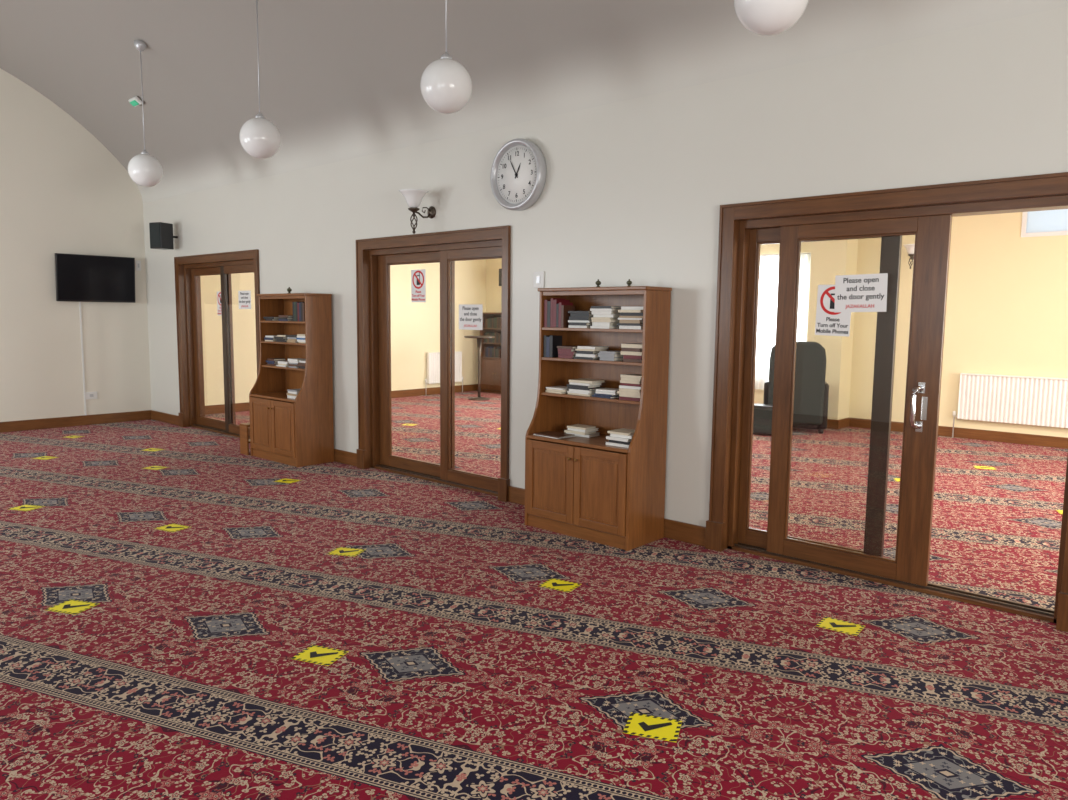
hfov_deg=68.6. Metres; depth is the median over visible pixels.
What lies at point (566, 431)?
book
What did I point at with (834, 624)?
floor sticker
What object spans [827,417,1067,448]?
baseboard
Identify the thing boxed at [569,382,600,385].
book
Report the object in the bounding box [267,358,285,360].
book
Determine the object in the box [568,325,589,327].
book
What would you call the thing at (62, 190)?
wall
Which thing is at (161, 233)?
speaker
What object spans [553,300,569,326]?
book
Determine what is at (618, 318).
book
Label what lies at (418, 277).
paper notice
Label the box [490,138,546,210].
wall clock
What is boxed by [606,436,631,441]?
book
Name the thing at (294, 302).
book
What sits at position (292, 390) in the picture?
book
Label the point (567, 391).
book
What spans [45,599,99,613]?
floor sticker
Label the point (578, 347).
book
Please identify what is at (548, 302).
book
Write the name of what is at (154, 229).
grille
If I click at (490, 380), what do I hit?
bookcase
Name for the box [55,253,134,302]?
television
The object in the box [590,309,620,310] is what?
book
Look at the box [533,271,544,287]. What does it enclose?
light switch
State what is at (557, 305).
book
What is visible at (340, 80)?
ceiling
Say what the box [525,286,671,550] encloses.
bookcase
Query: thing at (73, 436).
floor sticker
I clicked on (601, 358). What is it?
book
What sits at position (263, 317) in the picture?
book
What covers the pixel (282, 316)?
book
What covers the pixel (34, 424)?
baseboard
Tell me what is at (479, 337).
pedestal table
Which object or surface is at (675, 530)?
baseboard
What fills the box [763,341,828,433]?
armchair
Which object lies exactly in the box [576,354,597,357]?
book
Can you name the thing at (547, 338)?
book
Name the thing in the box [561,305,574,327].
book
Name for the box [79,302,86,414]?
cable trunking
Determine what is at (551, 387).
book
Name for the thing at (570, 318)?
book
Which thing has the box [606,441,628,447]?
book
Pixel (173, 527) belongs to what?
floor sticker
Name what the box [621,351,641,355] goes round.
book
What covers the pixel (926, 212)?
door
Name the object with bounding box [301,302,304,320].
book
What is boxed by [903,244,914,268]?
wall sconce
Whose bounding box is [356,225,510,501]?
door
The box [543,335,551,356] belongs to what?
book
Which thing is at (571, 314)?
book
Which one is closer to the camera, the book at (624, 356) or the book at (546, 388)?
the book at (624, 356)
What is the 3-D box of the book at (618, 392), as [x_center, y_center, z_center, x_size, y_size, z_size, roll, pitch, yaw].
[0.688,-0.051,5.348,0.188,0.016,0.144,6,8,41]
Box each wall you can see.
[0,68,485,421]
[143,6,1067,526]
[486,212,1067,437]
[807,239,857,419]
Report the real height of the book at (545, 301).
0.200 m
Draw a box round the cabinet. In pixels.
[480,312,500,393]
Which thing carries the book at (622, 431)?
on the book at (611, 434)
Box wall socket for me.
[86,391,97,398]
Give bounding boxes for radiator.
[425,351,462,391]
[952,373,1067,437]
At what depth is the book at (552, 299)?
5.70 m
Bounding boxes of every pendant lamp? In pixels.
[128,40,162,186]
[239,0,280,158]
[420,0,471,113]
[734,0,808,35]
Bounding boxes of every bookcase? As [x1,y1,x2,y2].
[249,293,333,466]
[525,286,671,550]
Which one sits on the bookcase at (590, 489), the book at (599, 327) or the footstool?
the book at (599, 327)
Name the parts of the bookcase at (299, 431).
cabinet door, panel, rail, shelf, shelf, shelf, cabinet door, panel, panel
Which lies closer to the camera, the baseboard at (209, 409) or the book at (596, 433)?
the book at (596, 433)
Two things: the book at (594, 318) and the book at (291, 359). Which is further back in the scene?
the book at (291, 359)
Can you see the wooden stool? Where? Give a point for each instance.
(244, 441)
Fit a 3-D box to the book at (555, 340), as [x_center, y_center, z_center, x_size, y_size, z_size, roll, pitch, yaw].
[0.161,-0.395,5.764,0.028,0.160,0.110,6,8,42]
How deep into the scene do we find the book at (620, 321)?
5.25 m
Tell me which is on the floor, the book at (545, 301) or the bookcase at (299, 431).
the bookcase at (299, 431)
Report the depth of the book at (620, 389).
5.29 m
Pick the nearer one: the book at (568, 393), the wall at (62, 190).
the book at (568, 393)
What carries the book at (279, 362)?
on the book
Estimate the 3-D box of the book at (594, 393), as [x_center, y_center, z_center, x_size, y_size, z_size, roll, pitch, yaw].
[0.527,-0.041,5.509,0.132,0.012,0.161,-5,9,-44]
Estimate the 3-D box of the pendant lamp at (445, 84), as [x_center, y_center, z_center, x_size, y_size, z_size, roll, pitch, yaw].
[-0.554,-2.556,4.941,0.330,1.439,0.330,6,8,42]
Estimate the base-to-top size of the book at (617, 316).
0.018 m
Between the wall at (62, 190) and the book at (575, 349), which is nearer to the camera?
the book at (575, 349)
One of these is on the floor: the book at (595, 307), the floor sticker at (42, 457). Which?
the floor sticker at (42, 457)
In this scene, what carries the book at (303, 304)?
on the bookcase at (299, 431)
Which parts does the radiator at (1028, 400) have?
casing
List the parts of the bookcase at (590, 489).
panel, cabinet door, shelf, shelf, shelf, rail, cabinet door, panel, panel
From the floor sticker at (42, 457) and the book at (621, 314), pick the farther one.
the floor sticker at (42, 457)
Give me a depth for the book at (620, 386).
5.30 m
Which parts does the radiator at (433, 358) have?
panel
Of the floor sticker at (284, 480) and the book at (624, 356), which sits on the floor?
the floor sticker at (284, 480)
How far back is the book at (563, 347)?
5.62 m
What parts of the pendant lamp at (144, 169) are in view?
rod, lamp shade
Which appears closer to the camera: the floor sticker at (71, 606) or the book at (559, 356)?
the floor sticker at (71, 606)
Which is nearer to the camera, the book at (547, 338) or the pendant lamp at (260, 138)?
the book at (547, 338)
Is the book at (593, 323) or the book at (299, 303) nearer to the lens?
the book at (593, 323)
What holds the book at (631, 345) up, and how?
on the book at (622, 349)
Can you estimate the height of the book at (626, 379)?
0.016 m
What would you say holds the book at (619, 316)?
on the book at (618, 318)
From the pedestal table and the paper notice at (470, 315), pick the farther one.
the pedestal table
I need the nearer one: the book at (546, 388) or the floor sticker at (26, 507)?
the book at (546, 388)
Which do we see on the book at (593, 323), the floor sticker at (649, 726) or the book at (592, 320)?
the book at (592, 320)
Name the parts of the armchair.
armrest, armrest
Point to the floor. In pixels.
(462, 676)
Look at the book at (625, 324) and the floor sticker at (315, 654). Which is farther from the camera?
the book at (625, 324)
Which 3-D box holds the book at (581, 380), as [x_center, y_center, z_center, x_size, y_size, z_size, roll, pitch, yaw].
[0.383,-0.137,5.653,0.204,0.017,0.170,5,8,38]
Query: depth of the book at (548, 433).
5.66 m
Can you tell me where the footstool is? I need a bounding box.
[753,403,772,435]
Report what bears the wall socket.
attached to the wall at (62, 190)
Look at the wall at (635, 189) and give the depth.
5.37 m
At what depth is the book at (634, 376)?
5.30 m
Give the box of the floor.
[0,391,1067,799]
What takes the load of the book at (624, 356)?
on the book at (624, 360)
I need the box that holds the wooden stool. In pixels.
[239,423,249,454]
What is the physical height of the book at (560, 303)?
0.180 m
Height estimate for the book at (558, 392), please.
0.014 m
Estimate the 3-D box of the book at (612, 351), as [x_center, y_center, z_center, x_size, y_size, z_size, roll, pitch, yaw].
[0.556,-0.334,5.457,0.128,0.015,0.164,6,8,38]
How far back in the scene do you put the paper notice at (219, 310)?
9.99 m
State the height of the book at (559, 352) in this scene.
0.022 m
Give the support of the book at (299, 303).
on the bookcase at (299, 431)
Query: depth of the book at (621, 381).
5.29 m
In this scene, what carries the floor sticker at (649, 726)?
on the floor
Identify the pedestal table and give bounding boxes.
[464,335,493,400]
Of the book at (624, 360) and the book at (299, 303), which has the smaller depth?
the book at (624, 360)
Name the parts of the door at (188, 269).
fixed panel, sliding panel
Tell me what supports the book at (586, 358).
on the bookcase at (590, 489)
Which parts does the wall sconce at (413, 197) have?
lamp shade, arm, wall plate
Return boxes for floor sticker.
[9,504,44,510]
[31,456,57,459]
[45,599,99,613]
[64,435,84,437]
[142,448,163,450]
[142,466,167,469]
[154,523,189,531]
[273,478,300,483]
[291,645,348,665]
[327,547,365,556]
[539,578,580,591]
[623,712,681,741]
[816,616,864,635]
[974,466,996,469]
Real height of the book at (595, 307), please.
0.017 m
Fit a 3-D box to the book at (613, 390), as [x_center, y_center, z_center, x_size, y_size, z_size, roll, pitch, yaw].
[0.536,-0.069,5.498,0.156,0.014,0.132,5,8,36]
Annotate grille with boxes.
[149,224,159,246]
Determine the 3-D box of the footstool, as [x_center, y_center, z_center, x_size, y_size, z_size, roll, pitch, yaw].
[3.077,0.265,10.420,0.480,0.400,0.267,4,7,30]
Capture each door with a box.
[174,249,259,438]
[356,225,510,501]
[705,172,1067,631]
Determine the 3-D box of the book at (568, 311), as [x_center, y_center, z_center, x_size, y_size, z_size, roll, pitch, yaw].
[0.357,-0.627,5.588,0.186,0.016,0.130,6,8,41]
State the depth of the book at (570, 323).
5.54 m
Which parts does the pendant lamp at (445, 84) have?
rod, lamp shade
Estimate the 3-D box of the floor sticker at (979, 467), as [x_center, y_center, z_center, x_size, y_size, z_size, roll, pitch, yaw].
[4.763,0.715,8.267,0.200,0.002,0.160,3,7,22]
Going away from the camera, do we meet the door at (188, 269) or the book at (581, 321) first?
the book at (581, 321)
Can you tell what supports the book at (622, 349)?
on the book at (622, 352)
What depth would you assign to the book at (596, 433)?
5.67 m
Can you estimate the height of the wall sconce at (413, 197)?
0.366 m
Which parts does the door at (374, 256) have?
fixed panel, sliding panel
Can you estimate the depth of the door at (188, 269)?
10.37 m
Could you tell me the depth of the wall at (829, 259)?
11.02 m
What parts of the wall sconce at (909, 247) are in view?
lamp shade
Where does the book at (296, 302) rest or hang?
on the bookcase at (299, 431)
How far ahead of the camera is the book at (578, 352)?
5.53 m
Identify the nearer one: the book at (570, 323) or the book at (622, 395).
the book at (622, 395)
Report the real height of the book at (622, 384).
0.018 m
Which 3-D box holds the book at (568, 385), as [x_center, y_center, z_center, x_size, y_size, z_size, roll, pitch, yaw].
[0.359,-0.103,5.654,0.196,0.017,0.150,6,8,42]
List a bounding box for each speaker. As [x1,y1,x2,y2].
[149,222,177,249]
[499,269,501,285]
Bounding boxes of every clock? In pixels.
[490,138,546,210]
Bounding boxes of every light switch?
[135,260,140,270]
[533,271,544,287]
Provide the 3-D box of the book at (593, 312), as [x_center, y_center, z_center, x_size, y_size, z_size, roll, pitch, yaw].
[0.511,-0.609,5.468,0.162,0.025,0.148,5,8,38]
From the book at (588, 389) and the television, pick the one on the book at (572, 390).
the book at (588, 389)
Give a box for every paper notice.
[217,291,221,315]
[238,291,250,308]
[411,269,425,301]
[459,304,482,329]
[815,285,850,335]
[834,273,887,312]
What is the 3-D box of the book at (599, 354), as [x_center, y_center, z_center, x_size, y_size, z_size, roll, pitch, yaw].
[0.547,-0.313,5.454,0.142,0.024,0.145,-6,9,-45]
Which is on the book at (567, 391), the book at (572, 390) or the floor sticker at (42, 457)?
the book at (572, 390)
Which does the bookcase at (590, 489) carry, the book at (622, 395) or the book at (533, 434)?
the book at (533, 434)
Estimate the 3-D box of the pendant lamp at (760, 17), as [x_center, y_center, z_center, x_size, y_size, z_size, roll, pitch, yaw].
[1.080,-2.381,3.479,0.330,1.439,0.330,6,8,42]
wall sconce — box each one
[399,189,435,233]
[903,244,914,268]
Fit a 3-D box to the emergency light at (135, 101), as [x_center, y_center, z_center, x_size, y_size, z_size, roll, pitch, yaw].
[-4.626,-3.464,9.083,0.200,0.088,0.094,6,8,42]
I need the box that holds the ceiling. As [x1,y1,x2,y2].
[0,0,1067,202]
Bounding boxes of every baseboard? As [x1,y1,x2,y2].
[0,410,150,432]
[151,410,705,546]
[205,384,477,414]
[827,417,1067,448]
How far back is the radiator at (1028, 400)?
9.85 m
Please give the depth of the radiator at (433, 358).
15.18 m
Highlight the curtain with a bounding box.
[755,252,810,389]
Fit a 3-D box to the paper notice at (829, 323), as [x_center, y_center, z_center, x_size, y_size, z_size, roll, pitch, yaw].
[1.804,-0.540,4.713,0.222,0.313,0.002,8,9,41]
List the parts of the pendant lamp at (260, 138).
rod, lamp shade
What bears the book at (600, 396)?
on the bookcase at (590, 489)
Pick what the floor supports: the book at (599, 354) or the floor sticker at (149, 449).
the floor sticker at (149, 449)
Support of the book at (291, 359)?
on the book
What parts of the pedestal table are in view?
post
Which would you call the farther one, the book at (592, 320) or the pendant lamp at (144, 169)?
the pendant lamp at (144, 169)
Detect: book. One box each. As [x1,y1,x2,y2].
[263,317,281,318]
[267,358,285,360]
[278,315,292,317]
[278,361,288,363]
[287,389,299,391]
[288,358,305,361]
[294,302,295,320]
[296,302,300,320]
[299,303,300,320]
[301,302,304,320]
[302,303,304,320]
[533,434,575,438]
[535,431,574,437]
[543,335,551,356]
[544,300,550,326]
[546,337,549,356]
[546,386,568,389]
[546,388,568,391]
[546,390,567,393]
[547,301,550,326]
[549,335,561,357]
[550,298,564,326]
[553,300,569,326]
[556,304,558,326]
[557,346,576,348]
[558,302,572,327]
[558,348,576,351]
[558,351,577,354]
[558,355,575,358]
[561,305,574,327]
[564,430,595,434]
[567,384,599,388]
[567,391,595,394]
[567,424,595,429]
[567,428,598,432]
[567,432,598,437]
[568,311,591,312]
[568,320,591,322]
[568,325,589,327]
[568,387,602,390]
[568,393,593,395]
[569,317,593,319]
[569,322,591,325]
[569,378,604,383]
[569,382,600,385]
[569,389,595,392]
[570,313,592,316]
[574,357,599,359]
[575,349,606,350]
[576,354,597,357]
[577,346,608,348]
[577,351,599,353]
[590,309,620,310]
[590,326,618,328]
[591,306,621,308]
[591,317,617,319]
[592,311,621,314]
[592,320,618,321]
[592,322,618,325]
[592,395,618,398]
[593,315,619,317]
[594,393,618,395]
[596,388,618,392]
[596,391,617,394]
[598,353,622,357]
[600,350,620,353]
[600,357,622,360]
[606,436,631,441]
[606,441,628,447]
[607,428,634,435]
[609,440,629,444]
[610,433,632,438]
[617,323,642,325]
[617,391,640,394]
[618,310,642,312]
[618,318,642,319]
[619,316,642,317]
[619,320,642,322]
[619,325,642,328]
[619,385,640,389]
[619,388,640,392]
[619,394,639,397]
[619,396,639,400]
[620,313,642,315]
[620,374,641,378]
[620,380,640,383]
[620,383,640,386]
[621,307,642,309]
[621,343,641,347]
[621,348,641,351]
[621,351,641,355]
[621,378,640,381]
[623,355,641,358]
[623,359,641,362]
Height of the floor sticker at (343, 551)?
0.002 m
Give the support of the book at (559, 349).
on the book at (559, 352)
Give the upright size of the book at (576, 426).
0.014 m
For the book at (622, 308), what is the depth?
5.24 m
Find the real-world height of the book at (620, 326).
0.023 m
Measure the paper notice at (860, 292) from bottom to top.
0.232 m
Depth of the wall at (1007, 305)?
10.06 m
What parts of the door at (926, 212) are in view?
fixed panel, sliding panel, handle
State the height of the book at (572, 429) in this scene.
0.018 m
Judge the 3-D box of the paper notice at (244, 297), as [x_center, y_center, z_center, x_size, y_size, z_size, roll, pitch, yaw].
[-3.494,-1.208,9.444,0.300,0.220,0.002,6,8,42]
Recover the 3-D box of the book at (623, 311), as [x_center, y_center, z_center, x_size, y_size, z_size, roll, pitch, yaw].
[0.683,-0.600,5.288,0.189,0.018,0.132,7,9,44]
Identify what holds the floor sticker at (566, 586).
on the floor
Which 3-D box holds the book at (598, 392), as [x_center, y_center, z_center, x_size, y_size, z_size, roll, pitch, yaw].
[0.545,-0.054,5.503,0.161,0.014,0.160,5,8,38]
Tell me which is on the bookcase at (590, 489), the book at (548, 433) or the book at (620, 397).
the book at (620, 397)
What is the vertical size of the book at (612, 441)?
0.018 m
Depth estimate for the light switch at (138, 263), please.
11.00 m
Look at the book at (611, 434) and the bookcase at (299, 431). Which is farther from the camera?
the bookcase at (299, 431)
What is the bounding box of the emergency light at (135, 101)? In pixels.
[128,96,141,106]
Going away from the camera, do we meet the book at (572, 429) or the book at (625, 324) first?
the book at (625, 324)
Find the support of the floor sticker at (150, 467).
on the floor
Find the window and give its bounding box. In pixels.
[1021,209,1067,236]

